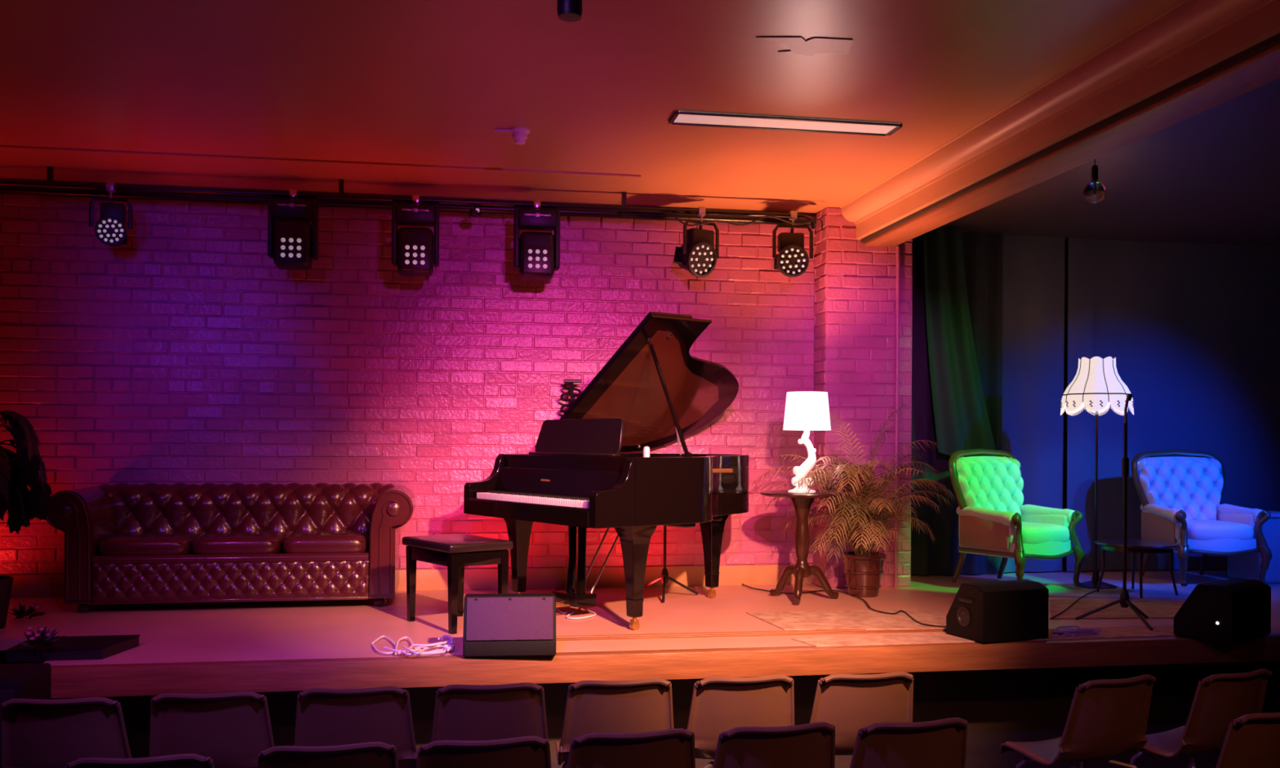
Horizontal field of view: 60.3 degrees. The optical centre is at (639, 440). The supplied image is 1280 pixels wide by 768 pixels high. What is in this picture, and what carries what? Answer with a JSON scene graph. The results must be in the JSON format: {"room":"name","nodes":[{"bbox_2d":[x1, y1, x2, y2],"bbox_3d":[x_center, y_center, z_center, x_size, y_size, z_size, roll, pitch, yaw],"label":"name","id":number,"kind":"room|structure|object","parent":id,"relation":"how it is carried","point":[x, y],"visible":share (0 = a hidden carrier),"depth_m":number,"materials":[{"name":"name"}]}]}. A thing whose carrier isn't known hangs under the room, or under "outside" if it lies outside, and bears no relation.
{"room":"entertainment venue","nodes":[
{"label":"entertainment venue","id":0,"kind":"room"},
{"bbox_2d":[0,193,815,664],"bbox_3d":[-2.437,0.000,7.794,7.585,3.470,0.218,0,0,-10],"label":"wall","id":1,"kind":"structure","parent":0,"point":[180,352],"depth_m":7.77,"materials":[{"name":"brick"}]},
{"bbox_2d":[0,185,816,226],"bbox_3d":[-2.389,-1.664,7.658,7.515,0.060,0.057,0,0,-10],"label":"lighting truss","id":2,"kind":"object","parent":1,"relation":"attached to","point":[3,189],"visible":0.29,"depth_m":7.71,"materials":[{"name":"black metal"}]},
{"bbox_2d":[7,564,813,597],"bbox_3d":[-2.426,0.991,7.693,7.585,0.150,0.024,0,0,-10],"label":"baseboard","id":3,"kind":"structure","parent":1,"relation":"attached to","point":[23,585],"depth_m":7.99,"materials":[{"name":"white wood"}]},
{"bbox_2d":[50,698,1221,767],"bbox_3d":[0.936,1.806,3.405,13.400,0.100,11.400,0,0,-10],"label":"floor","id":4,"kind":"structure","parent":0,"point":[984,755],"depth_m":6.05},
{"bbox_2d":[0,697,132,767],"bbox_3d":[-2.137,1.335,4.209,0.480,0.804,0.503,0,0,-6],"label":"shell chair","id":5,"kind":"object","parent":4,"relation":"on","point":[35,733],"visible":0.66,"depth_m":4.03,"materials":[{"name":"fabric"}]},
{"bbox_2d":[66,753,214,767],"bbox_3d":[-1.532,1.339,3.489,0.480,0.804,0.503,0,0,-10],"label":"shell chair","id":6,"kind":"object","parent":4,"relation":"on","point":[179,761],"visible":1,"depth_m":3.26,"materials":[{"name":"fabric"}]},
{"bbox_2d":[148,691,274,767],"bbox_3d":[-1.638,1.338,4.311,0.480,0.804,0.503,0,0,-7],"label":"shell chair","id":7,"kind":"object","parent":4,"relation":"on","point":[232,729],"visible":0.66,"depth_m":4.13,"materials":[{"name":"plastic"}]},
{"bbox_2d":[257,742,398,767],"bbox_3d":[-1.012,1.342,3.627,0.480,0.804,0.503,0,0,-11],"label":"shell chair","id":8,"kind":"object","parent":4,"relation":"on","point":[369,754],"visible":1,"depth_m":3.41,"materials":[{"name":"fabric"}]},
{"bbox_2d":[293,686,418,767],"bbox_3d":[-1.125,1.341,4.407,0.480,0.804,0.503,0,0,-8],"label":"shell chair","id":9,"kind":"object","parent":4,"relation":"on","point":[325,717],"visible":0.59,"depth_m":4.22,"materials":[{"name":"plastic"}]},
{"bbox_2d":[416,736,551,767],"bbox_3d":[-0.537,1.345,3.702,0.480,0.804,0.503,0,0,-12],"label":"chair","id":10,"kind":"object","parent":4,"relation":"on","point":[525,752],"visible":1,"depth_m":3.49,"materials":[{"name":"fabric"}]},
{"bbox_2d":[431,683,551,754],"bbox_3d":[-0.614,1.344,4.484,0.480,0.804,0.503,0,0,-9],"label":"shell chair","id":11,"kind":"object","parent":4,"relation":"on","point":[464,713],"visible":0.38,"depth_m":4.29,"materials":[{"name":"fabric"}]},
{"bbox_2d":[555,678,673,767],"bbox_3d":[-0.111,1.347,4.576,0.480,0.804,0.503,0,0,-9],"label":"shell chair","id":12,"kind":"object","parent":4,"relation":"on","point":[643,705],"visible":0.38,"depth_m":4.39,"materials":[{"name":"plastic"}]},
{"bbox_2d":[566,728,695,767],"bbox_3d":[-0.065,1.348,3.802,0.480,0.804,0.503,0,0,-13],"label":"shell chair","id":13,"kind":"object","parent":4,"relation":"on","point":[671,748],"visible":1,"depth_m":3.59,"materials":[{"name":"plastic"}]},
{"bbox_2d":[686,675,794,767],"bbox_3d":[0.389,1.350,4.647,0.480,0.804,0.503,0,0,-10],"label":"shell chair","id":14,"kind":"object","parent":4,"relation":"on","point":[718,705],"visible":0.56,"depth_m":4.46,"materials":[{"name":"fabric"}]},
{"bbox_2d":[712,722,835,767],"bbox_3d":[0.417,1.351,3.891,0.480,0.804,0.503,0,0,-14],"label":"shell chair","id":15,"kind":"object","parent":4,"relation":"on","point":[811,745],"visible":1,"depth_m":3.69,"materials":[{"name":"plastic"}]},
{"bbox_2d":[809,671,913,755],"bbox_3d":[0.894,1.353,4.721,0.480,0.804,0.503,0,0,-11],"label":"shell chair","id":16,"kind":"object","parent":4,"relation":"on","point":[850,703],"visible":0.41,"depth_m":4.53,"materials":[{"name":"plastic"}]},
{"bbox_2d":[849,717,967,767],"bbox_3d":[0.887,1.353,3.959,0.480,0.804,0.503,0,0,-15],"label":"shell chair","id":17,"kind":"object","parent":4,"relation":"on","point":[939,744],"visible":1,"depth_m":3.75,"materials":[{"name":"fabric"}]},
{"bbox_2d":[999,674,1155,767],"bbox_3d":[1.860,1.359,4.656,0.480,0.804,0.503,0,0,-23],"label":"shell chair","id":18,"kind":"object","parent":4,"relation":"on","point":[1107,718],"visible":1,"depth_m":4.49,"materials":[{"name":"fabric"}]},
{"bbox_2d":[1129,668,1271,767],"bbox_3d":[2.410,1.362,4.783,0.480,0.804,0.503,0,0,-24],"label":"shell chair","id":19,"kind":"object","parent":4,"relation":"on","point":[1219,700],"visible":0.73,"depth_m":4.60,"materials":[{"name":"plastic"}]},
{"bbox_2d":[1215,712,1279,767],"bbox_3d":[2.189,1.361,4.121,0.480,0.804,0.503,0,0,-23],"label":"shell chair","id":20,"kind":"object","parent":4,"relation":"on","point":[1252,740],"visible":1,"depth_m":3.90,"materials":[{"name":"plastic"}]},
{"bbox_3d":[-2.781,1.363,4.719,0.360,0.740,0.371,0,0,-10],"label":"loudspeaker","id":21,"kind":"object","parent":4,"relation":"on","visible":0},
{"bbox_2d":[0,689,15,767],"bbox_3d":[-2.751,1.363,4.542,0.320,0.660,0.012,0,0,-10],"label":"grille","id":22,"kind":"object","parent":21,"relation":"attached to","point":[5,695],"depth_m":4.56,"materials":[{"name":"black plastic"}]},
{"bbox_2d":[0,0,1279,246],"bbox_3d":[0.958,-1.758,3.405,13.400,0.112,11.400,0,0,-10],"label":"ceiling","id":23,"kind":"structure","parent":0,"point":[402,82],"depth_m":5.61,"materials":[{"name":"paint"}]},
{"bbox_2d":[0,145,640,177],"bbox_3d":[-2.995,-1.732,6.643,6.081,0.012,0.030,0,0,-10],"label":"trim","id":24,"kind":"structure","parent":23,"relation":"attached to","point":[1,146],"depth_m":6.80,"materials":[{"name":"paint"}]},
{"bbox_2d":[0,166,816,229],"bbox_3d":[-2.379,-1.640,7.291,7.413,0.189,0.112,0,0,-10],"label":"pipe","id":25,"kind":"object","parent":23,"relation":"hanging from","point":[50,183],"visible":0.99,"depth_m":7.35,"materials":[{"name":"black metal"}]},
{"bbox_2d":[88,182,133,247],"bbox_3d":[-3.416,-1.456,7.165,0.253,0.404,0.238,0,0,-10],"label":"spotlight","id":26,"kind":"object","parent":25,"relation":"hanging from","point":[110,229],"visible":1,"depth_m":7.08,"materials":[{"name":"metal"}]},
{"bbox_2d":[267,189,318,270],"bbox_3d":[-2.287,-1.391,7.264,0.311,0.521,0.219,0,0,-10],"label":"spotlight","id":27,"kind":"object","parent":25,"relation":"hanging from","point":[292,241],"visible":1,"depth_m":7.19,"materials":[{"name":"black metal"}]},
{"bbox_2d":[391,195,439,276],"bbox_3d":[-1.506,-1.376,7.396,0.311,0.541,0.219,0,0,-10],"label":"spotlight","id":28,"kind":"object","parent":25,"relation":"hanging from","point":[415,251],"visible":1,"depth_m":7.32,"materials":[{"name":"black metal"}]},
{"bbox_2d":[468,204,481,217],"bbox_3d":[-1.117,-1.565,7.467,0.085,0.099,0.070,0,0,-10],"label":"camera","id":29,"kind":"object","parent":25,"relation":"attached to","point":[473,212],"visible":1,"depth_m":7.44,"materials":[{"name":"black plastic"}]},
{"bbox_2d":[513,200,559,280],"bbox_3d":[-0.706,-1.372,7.531,0.311,0.540,0.219,0,0,-10],"label":"spotlight","id":30,"kind":"object","parent":25,"relation":"hanging from","point":[536,255],"visible":1,"depth_m":7.46,"materials":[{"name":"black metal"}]},
{"bbox_2d":[673,206,719,277],"bbox_3d":[0.398,-1.391,7.795,0.312,0.489,0.262,0,0,-25],"label":"spotlight","id":31,"kind":"object","parent":25,"relation":"hanging from","point":[698,255],"visible":1,"depth_m":7.72,"materials":[{"name":"metal"}]},
{"bbox_2d":[668,210,822,230],"bbox_3d":[0.751,-1.544,7.751,1.121,0.103,0.010,0,0,-10],"label":"cable","id":32,"kind":"object","parent":25,"relation":"hanging from","point":[669,211],"visible":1,"depth_m":7.75,"materials":[{"name":"black rubber"}]},
{"bbox_2d":[772,210,813,277],"bbox_3d":[1.073,-1.396,7.923,0.295,0.470,0.237,0,0,-10],"label":"spotlight","id":33,"kind":"object","parent":25,"relation":"hanging from","point":[792,260],"visible":1,"depth_m":7.83,"materials":[{"name":"metal"}]},
{"bbox_2d":[494,127,529,144],"bbox_3d":[-0.709,-1.684,6.107,0.195,0.080,0.110,0,0,-10],"label":"smoke detector","id":34,"kind":"object","parent":23,"relation":"attached to","point":[519,134],"visible":1,"depth_m":6.09,"materials":[{"name":"white plastic"}]},
{"bbox_2d":[556,0,582,22],"bbox_3d":[-0.229,-1.552,3.611,0.100,0.340,0.100,0,0,-10],"label":"stage light","id":35,"kind":"object","parent":23,"relation":"hanging from","point":[570,11],"visible":1,"depth_m":3.58,"materials":[{"name":"black metal"}]},
{"bbox_2d":[668,110,902,136],"bbox_3d":[0.786,-1.709,5.941,1.257,0.020,0.214,0,0,-10],"label":"recessed light","id":36,"kind":"object","parent":23,"relation":"in","point":[681,117],"visible":1,"depth_m":5.93,"materials":[{"name":"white plastic"}]},
{"bbox_2d":[755,36,853,56],"bbox_3d":[0.706,-1.713,4.780,0.457,0.004,0.218,0,0,-10],"label":"ceiling panel","id":37,"kind":"object","parent":23,"relation":"attached to","point":[797,45],"depth_m":4.76,"materials":[{"name":"paper"}]},
{"bbox_2d":[911,231,1003,575],"bbox_3d":[2.458,-0.305,8.894,0.983,2.780,0.074,0,0,-10],"label":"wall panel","id":38,"kind":"object","parent":23,"relation":"hanging from","point":[982,251],"visible":0.44,"depth_m":8.91,"materials":[{"name":"fabric"}]},
{"bbox_2d":[923,225,995,457],"bbox_3d":[2.558,-0.729,8.734,0.681,1.932,0.074,0,0,-10],"label":"curtain","id":39,"kind":"object","parent":23,"relation":"hanging from","point":[962,421],"visible":0.94,"depth_m":8.72,"materials":[{"name":"fabric"}]},
{"bbox_2d":[1001,235,1065,572],"bbox_3d":[3.251,-0.300,9.129,0.583,2.780,0.044,0,0,-10],"label":"backdrop panel","id":40,"kind":"object","parent":23,"relation":"hanging from","point":[1033,267],"visible":0.74,"depth_m":9.12,"materials":[{"name":"fabric"}]},
{"bbox_2d":[855,0,1279,239],"bbox_3d":[2.571,-1.591,3.190,0.299,0.226,10.040,0,0,-10],"label":"ceiling beam","id":41,"kind":"structure","parent":23,"relation":"attached to","point":[1262,24],"depth_m":5.02,"materials":[{"name":"paint"}]},
{"bbox_2d":[840,0,1274,224],"bbox_3d":[2.363,-1.645,3.155,0.127,0.118,10.040,0,0,-10],"label":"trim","id":42,"kind":"structure","parent":41,"relation":"attached to","point":[1188,22],"depth_m":5.16,"materials":[{"name":"paint"}]},
{"bbox_2d":[860,32,1279,242],"bbox_3d":[2.580,-1.466,3.192,0.239,0.024,10.040,0,0,-10],"label":"trim","id":43,"kind":"structure","parent":41,"relation":"attached to","point":[1275,39],"depth_m":5.08,"materials":[{"name":"wood"}]},
{"bbox_2d":[863,42,1279,246],"bbox_3d":[2.599,-1.442,3.195,0.239,0.026,10.040,0,0,-10],"label":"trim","id":44,"kind":"structure","parent":41,"relation":"attached to","point":[1262,68],"depth_m":5.23,"materials":[{"name":"white paint"}]},
{"bbox_2d":[1066,237,1093,571],"bbox_3d":[3.667,-0.298,9.178,0.232,2.780,0.009,0,0,-12],"label":"backdrop panel","id":45,"kind":"object","parent":23,"relation":"hanging from","point":[1081,251],"visible":0.78,"depth_m":9.18,"materials":[{"name":"fabric"}]},
{"bbox_2d":[1083,159,1106,203],"bbox_3d":[2.631,-1.539,6.372,0.124,0.331,0.124,0,0,-10],"label":"pendant bulb","id":46,"kind":"object","parent":23,"relation":"hanging from","point":[1095,192],"visible":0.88,"depth_m":6.34,"materials":[{"name":"clear glass"}]},
{"bbox_2d":[1091,239,1279,570],"bbox_3d":[5.110,-0.289,9.453,2.682,2.780,0.020,0,0,-10],"label":"backdrop panel","id":47,"kind":"object","parent":23,"relation":"hanging from","point":[1192,331],"visible":0.76,"depth_m":9.38,"materials":[{"name":"fabric"}]},
{"bbox_2d":[0,568,1279,666],"bbox_3d":[0.347,1.112,7.224,12.900,0.060,2.970,0,0,-10],"label":"floor","id":48,"kind":"structure","parent":0,"point":[248,631],"depth_m":6.56,"materials":[{"name":"brown wood"}]},
{"bbox_2d":[0,410,52,629],"bbox_3d":[-3.663,0.433,6.175,0.650,1.251,0.556,0,0,-36],"label":"plant","id":49,"kind":"object","parent":48,"relation":"on","point":[20,469],"visible":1,"depth_m":6.21,"materials":[{"name":"green plant"}]},
{"bbox_2d":[8,602,49,618],"bbox_3d":[-3.605,0.996,6.471,0.219,0.105,0.216,0,0,-10],"label":"bunch","id":50,"kind":"object","parent":48,"relation":"on","point":[20,615],"visible":1,"depth_m":6.47,"materials":[{"name":"green plant"}]},
{"bbox_2d":[5,635,139,662],"bbox_3d":[-2.811,1.034,5.484,0.511,0.058,0.350,0,0,-10],"label":"box","id":51,"kind":"object","parent":48,"relation":"on","point":[78,647],"visible":0.89,"depth_m":5.34,"materials":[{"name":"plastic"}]},
{"bbox_2d":[17,626,65,649],"bbox_3d":[-2.874,0.944,5.313,0.201,0.107,0.209,0,0,-10],"label":"bunch","id":52,"kind":"object","parent":51,"relation":"on","point":[44,638],"visible":1,"depth_m":5.29,"materials":[{"name":"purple plant"}]},
{"bbox_2d":[46,482,415,613],"bbox_3d":[-2.595,0.677,7.216,2.188,0.775,0.808,0,0,-10],"label":"sofa","id":53,"kind":"object","parent":48,"relation":"on","point":[125,543],"visible":1,"depth_m":6.97,"materials":[{"name":"leather"}]},
{"bbox_2d":[98,531,200,555],"bbox_3d":[-3.117,0.666,7.034,0.537,0.138,0.520,0,0,-10],"label":"seat cushion","id":54,"kind":"object","parent":53,"relation":"on","point":[110,543],"depth_m":6.81,"materials":[{"name":"leather"}]},
{"bbox_2d":[191,530,287,554],"bbox_3d":[-2.580,0.669,7.131,0.537,0.138,0.520,0,0,-10],"label":"seat cushion","id":55,"kind":"object","parent":53,"relation":"on","point":[210,542],"depth_m":6.91,"materials":[{"name":"leather"}]},
{"bbox_2d":[282,530,369,553],"bbox_3d":[-2.044,0.673,7.228,0.537,0.138,0.520,0,0,-10],"label":"seat cushion","id":56,"kind":"object","parent":53,"relation":"on","point":[293,541],"depth_m":7.00,"materials":[{"name":"leather"}]},
{"bbox_2d":[371,635,453,655],"bbox_3d":[-1.172,1.043,5.668,0.424,0.054,0.628,0,0,-10],"label":"cable coil","id":57,"kind":"object","parent":48,"relation":"on","point":[448,646],"visible":1,"depth_m":5.51,"materials":[{"name":"white plastic"}]},
{"bbox_2d":[401,533,513,634],"bbox_3d":[-1.070,0.824,6.419,0.410,0.500,0.610,0,0,-38],"label":"piano bench","id":58,"kind":"object","parent":48,"relation":"on","point":[455,552],"visible":0.98,"depth_m":6.28,"materials":[{"name":"wood"}]},
{"bbox_2d":[462,593,555,657],"bbox_3d":[-0.659,0.925,5.594,0.457,0.285,0.346,0,0,-6],"label":"stage monitor","id":59,"kind":"object","parent":48,"relation":"on","point":[499,624],"visible":1,"depth_m":5.45,"materials":[{"name":"black plastic"}]},
{"bbox_2d":[466,597,553,640],"bbox_3d":[-0.645,0.886,5.467,0.427,0.202,0.089,0,0,-6],"label":"grille","id":60,"kind":"object","parent":59,"relation":"attached to","point":[487,619],"depth_m":5.46,"materials":[{"name":"grey fabric"}]},
{"bbox_2d":[555,379,582,591],"bbox_3d":[-0.492,0.321,7.888,0.220,1.513,0.220,0,0,-10],"label":"stand","id":61,"kind":"object","parent":48,"relation":"on","point":[571,388],"visible":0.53,"depth_m":7.88,"materials":[{"name":"black metal"}]},
{"bbox_2d":[555,607,595,619],"bbox_3d":[-0.387,1.070,6.832,0.205,0.010,0.432,0,0,-15],"label":"cable","id":62,"kind":"object","parent":48,"relation":"on","point":[557,609],"visible":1,"depth_m":6.77,"materials":[{"name":"white plastic"}]},
{"bbox_2d":[463,311,749,630],"bbox_3d":[0.028,0.159,7.114,1.852,1.841,1.508,0,0,-38],"label":"grand piano","id":63,"kind":"object","parent":48,"relation":"on","point":[652,393],"visible":0.98,"depth_m":6.80,"materials":[{"name":"black paint"}]},
{"bbox_2d":[50,634,1279,698],"bbox_3d":[2.065,1.160,5.963,9.931,0.138,0.090,0,0,-10],"label":"stage front","id":64,"kind":"structure","parent":48,"relation":"attached to","point":[67,682],"depth_m":5.57,"materials":[{"name":"brown wood"}]},
{"bbox_2d":[644,525,697,602],"bbox_3d":[0.204,0.819,7.526,0.450,0.516,0.441,0,0,-10],"label":"microphone stand","id":65,"kind":"object","parent":48,"relation":"on","point":[664,578],"visible":0.91,"depth_m":7.55,"materials":[{"name":"black metal"}]},
{"bbox_2d":[760,490,844,605],"bbox_3d":[1.101,0.719,7.488,0.570,0.733,0.570,0,0,-10],"label":"pedestal table","id":66,"kind":"object","parent":48,"relation":"on","point":[801,570],"visible":0.94,"depth_m":7.45,"materials":[{"name":"brown wood"}]},
{"bbox_2d":[782,391,831,493],"bbox_3d":[1.135,0.013,7.493,0.323,0.680,0.323,0,0,-10],"label":"table lamp","id":67,"kind":"object","parent":66,"relation":"on","point":[806,411],"visible":0.92,"depth_m":7.39,"materials":[{"name":"white ceramic"}]},
{"bbox_2d":[742,583,946,627],"bbox_3d":[1.305,1.076,7.581,0.472,0.010,2.700,0,0,-29],"label":"cable","id":68,"kind":"object","parent":48,"relation":"on","point":[864,601],"visible":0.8,"depth_m":7.25,"materials":[{"name":"black rubber"}]},
{"bbox_2d":[746,608,946,630],"bbox_3d":[1.361,1.084,6.643,1.286,0.006,0.749,0,0,-10],"label":"patterned rug","id":69,"kind":"object","parent":48,"relation":"on","point":[869,620],"visible":0.79,"depth_m":6.64,"materials":[{"name":"beige fabric"}]},
{"bbox_2d":[752,404,955,597],"bbox_3d":[1.540,0.419,7.586,1.392,1.340,1.086,0,0,-10],"label":"potted palm","id":70,"kind":"object","parent":48,"relation":"on","point":[863,566],"visible":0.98,"depth_m":7.55,"materials":[{"name":"plant"}]},
{"bbox_2d":[840,551,886,597],"bbox_3d":[1.568,0.942,7.729,0.316,0.295,0.316,0,0,-10],"label":"pot","id":71,"kind":"object","parent":70,"relation":"attached to","point":[864,571],"depth_m":7.63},
{"bbox_2d":[813,207,912,588],"bbox_3d":[1.636,0.025,8.401,0.685,3.470,0.576,0,0,-10],"label":"wall pier","id":72,"kind":"object","parent":48,"relation":"on","point":[855,286],"visible":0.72,"depth_m":8.13,"materials":[{"name":"brick"}]},
{"bbox_2d":[893,246,899,588],"bbox_3d":[1.898,-0.171,8.139,0.027,2.524,0.028,0,0,-10],"label":"trim","id":73,"kind":"structure","parent":72,"relation":"attached to","point":[897,257],"depth_m":8.13,"materials":[{"name":"paint"}]},
{"bbox_2d":[791,625,1180,647],"bbox_3d":[2.061,1.088,6.120,2.477,0.006,0.308,0,0,-12],"label":"patterned rug","id":74,"kind":"object","parent":48,"relation":"on","point":[1162,630],"visible":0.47,"depth_m":6.05,"materials":[{"name":"beige fabric"}]},
{"bbox_2d":[946,579,1048,643],"bbox_3d":[1.970,0.933,6.091,0.454,0.300,0.320,0,0,-22],"label":"stage monitor","id":75,"kind":"object","parent":74,"relation":"on","point":[1009,611],"visible":1,"depth_m":5.96,"materials":[{"name":"black plastic"}]},
{"bbox_2d":[1048,626,1106,636],"bbox_3d":[2.436,1.071,6.154,0.328,0.045,0.147,0,0,-10],"label":"heap","id":76,"kind":"object","parent":74,"relation":"on","point":[1071,632],"visible":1,"depth_m":6.13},
{"bbox_2d":[948,448,1085,587],"bbox_3d":[2.784,0.574,8.209,0.797,1.020,0.751,0,0,-32],"label":"armchair","id":77,"kind":"object","parent":48,"relation":"on","point":[993,521],"visible":0.99,"depth_m":8.17,"materials":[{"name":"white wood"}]},
{"bbox_2d":[1021,521,1069,544],"bbox_3d":[2.821,0.694,8.143,0.560,0.158,0.520,0,0,-32],"label":"seat cushion","id":78,"kind":"object","parent":77,"relation":"on","point":[1032,532],"depth_m":7.93,"materials":[{"name":"fabric"}]},
{"bbox_2d":[1075,394,1153,631],"bbox_3d":[2.938,0.408,6.551,0.467,1.371,0.458,0,0,-21],"label":"microphone stand","id":79,"kind":"object","parent":48,"relation":"on","point":[1124,601],"visible":1,"depth_m":6.57,"materials":[{"name":"black metal"}]},
{"bbox_2d":[1049,599,1186,619],"bbox_3d":[3.196,1.095,7.159,1.416,0.006,0.806,0,0,-2],"label":"patterned rug","id":80,"kind":"object","parent":48,"relation":"on","point":[1152,608],"visible":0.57,"depth_m":7.14,"materials":[{"name":"fabric"}]},
{"bbox_2d":[1049,590,1096,619],"bbox_3d":[2.889,1.085,7.335,0.031,0.008,1.540,0,0,32],"label":"cable","id":81,"kind":"object","parent":80,"relation":"on","point":[1095,590],"visible":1,"depth_m":7.23,"materials":[{"name":"black rubber"}]},
{"bbox_2d":[1043,582,1204,599],"bbox_3d":[3.600,1.098,7.979,1.702,0.006,0.848,0,0,-6],"label":"rug","id":82,"kind":"object","parent":48,"relation":"on","point":[1150,591],"visible":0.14,"depth_m":7.97,"materials":[{"name":"beige fabric"}]},
{"bbox_2d":[1060,356,1133,589],"bbox_3d":[3.411,0.241,8.232,0.510,1.719,0.510,0,0,-10],"label":"floor lamp","id":83,"kind":"object","parent":82,"relation":"on","point":[1097,384],"visible":0.92,"depth_m":8.11,"materials":[{"name":"white fabric"}]},
{"bbox_2d":[1094,539,1181,598],"bbox_3d":[3.542,0.912,7.849,0.562,0.363,0.562,0,0,-10],"label":"side table","id":84,"kind":"object","parent":82,"relation":"on","point":[1133,546],"visible":0.97,"depth_m":7.76,"materials":[{"name":"brown wood"}]},
{"bbox_2d":[1131,449,1271,586],"bbox_3d":[4.345,0.584,8.573,0.797,1.020,0.751,0,0,-7],"label":"armchair","id":85,"kind":"object","parent":48,"relation":"on","point":[1180,498],"visible":1,"depth_m":8.69,"materials":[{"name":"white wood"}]},
{"bbox_2d":[1186,520,1253,540],"bbox_3d":[4.350,0.704,8.497,0.560,0.158,0.520,0,0,-7],"label":"seat cushion","id":86,"kind":"object","parent":85,"relation":"on","point":[1196,530],"depth_m":8.25,"materials":[{"name":"fabric"}]},
{"bbox_2d":[1173,577,1271,643],"bbox_3d":[3.264,0.941,6.173,0.486,0.300,0.320,0,0,-38],"label":"stage monitor","id":87,"kind":"object","parent":48,"relation":"on","point":[1237,610],"visible":1,"depth_m":6.03,"materials":[{"name":"black plastic"}]},
{"bbox_2d":[1227,511,1279,583],"bbox_3d":[4.953,0.840,8.689,0.420,0.540,0.412,0,0,-10],"label":"case","id":88,"kind":"object","parent":48,"relation":"on","point":[1246,566],"visible":0.42,"depth_m":8.49,"materials":[{"name":"fabric"}]},
{"bbox_2d":[643,446,649,457],"bbox_3d":[0.039,0.100,6.550,0.040,0.130,0.039,0,0,-10],"label":"cup","id":89,"kind":"object","parent":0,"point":[646,449],"visible":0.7,"depth_m":6.54,"materials":[{"name":"white ceramic"}]},
{"bbox_2d":[65,661,1279,762],"bbox_3d":[1.988,1.497,6.411,9.931,0.530,0.040,0,0,-10],"label":"stage front","id":90,"kind":"structure","parent":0,"point":[999,706],"depth_m":6.39,"materials":[{"name":"black wood"}]},
{"bbox_2d":[555,629,946,640],"bbox_3d":[0.653,1.078,6.155,2.259,0.012,0.117,0,0,-10],"label":"trim","id":91,"kind":"structure","parent":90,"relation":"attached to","point":[846,631],"depth_m":6.11,"materials":[{"name":"brown wood"}]},
{"bbox_2d":[1062,240,1068,571],"bbox_3d":[3.887,0.038,9.427,5.400,3.470,0.200,0,0,-10],"label":"wall","id":92,"kind":"structure","parent":0,"point":[1066,244],"depth_m":9.27,"materials":[{"name":"black paint"}]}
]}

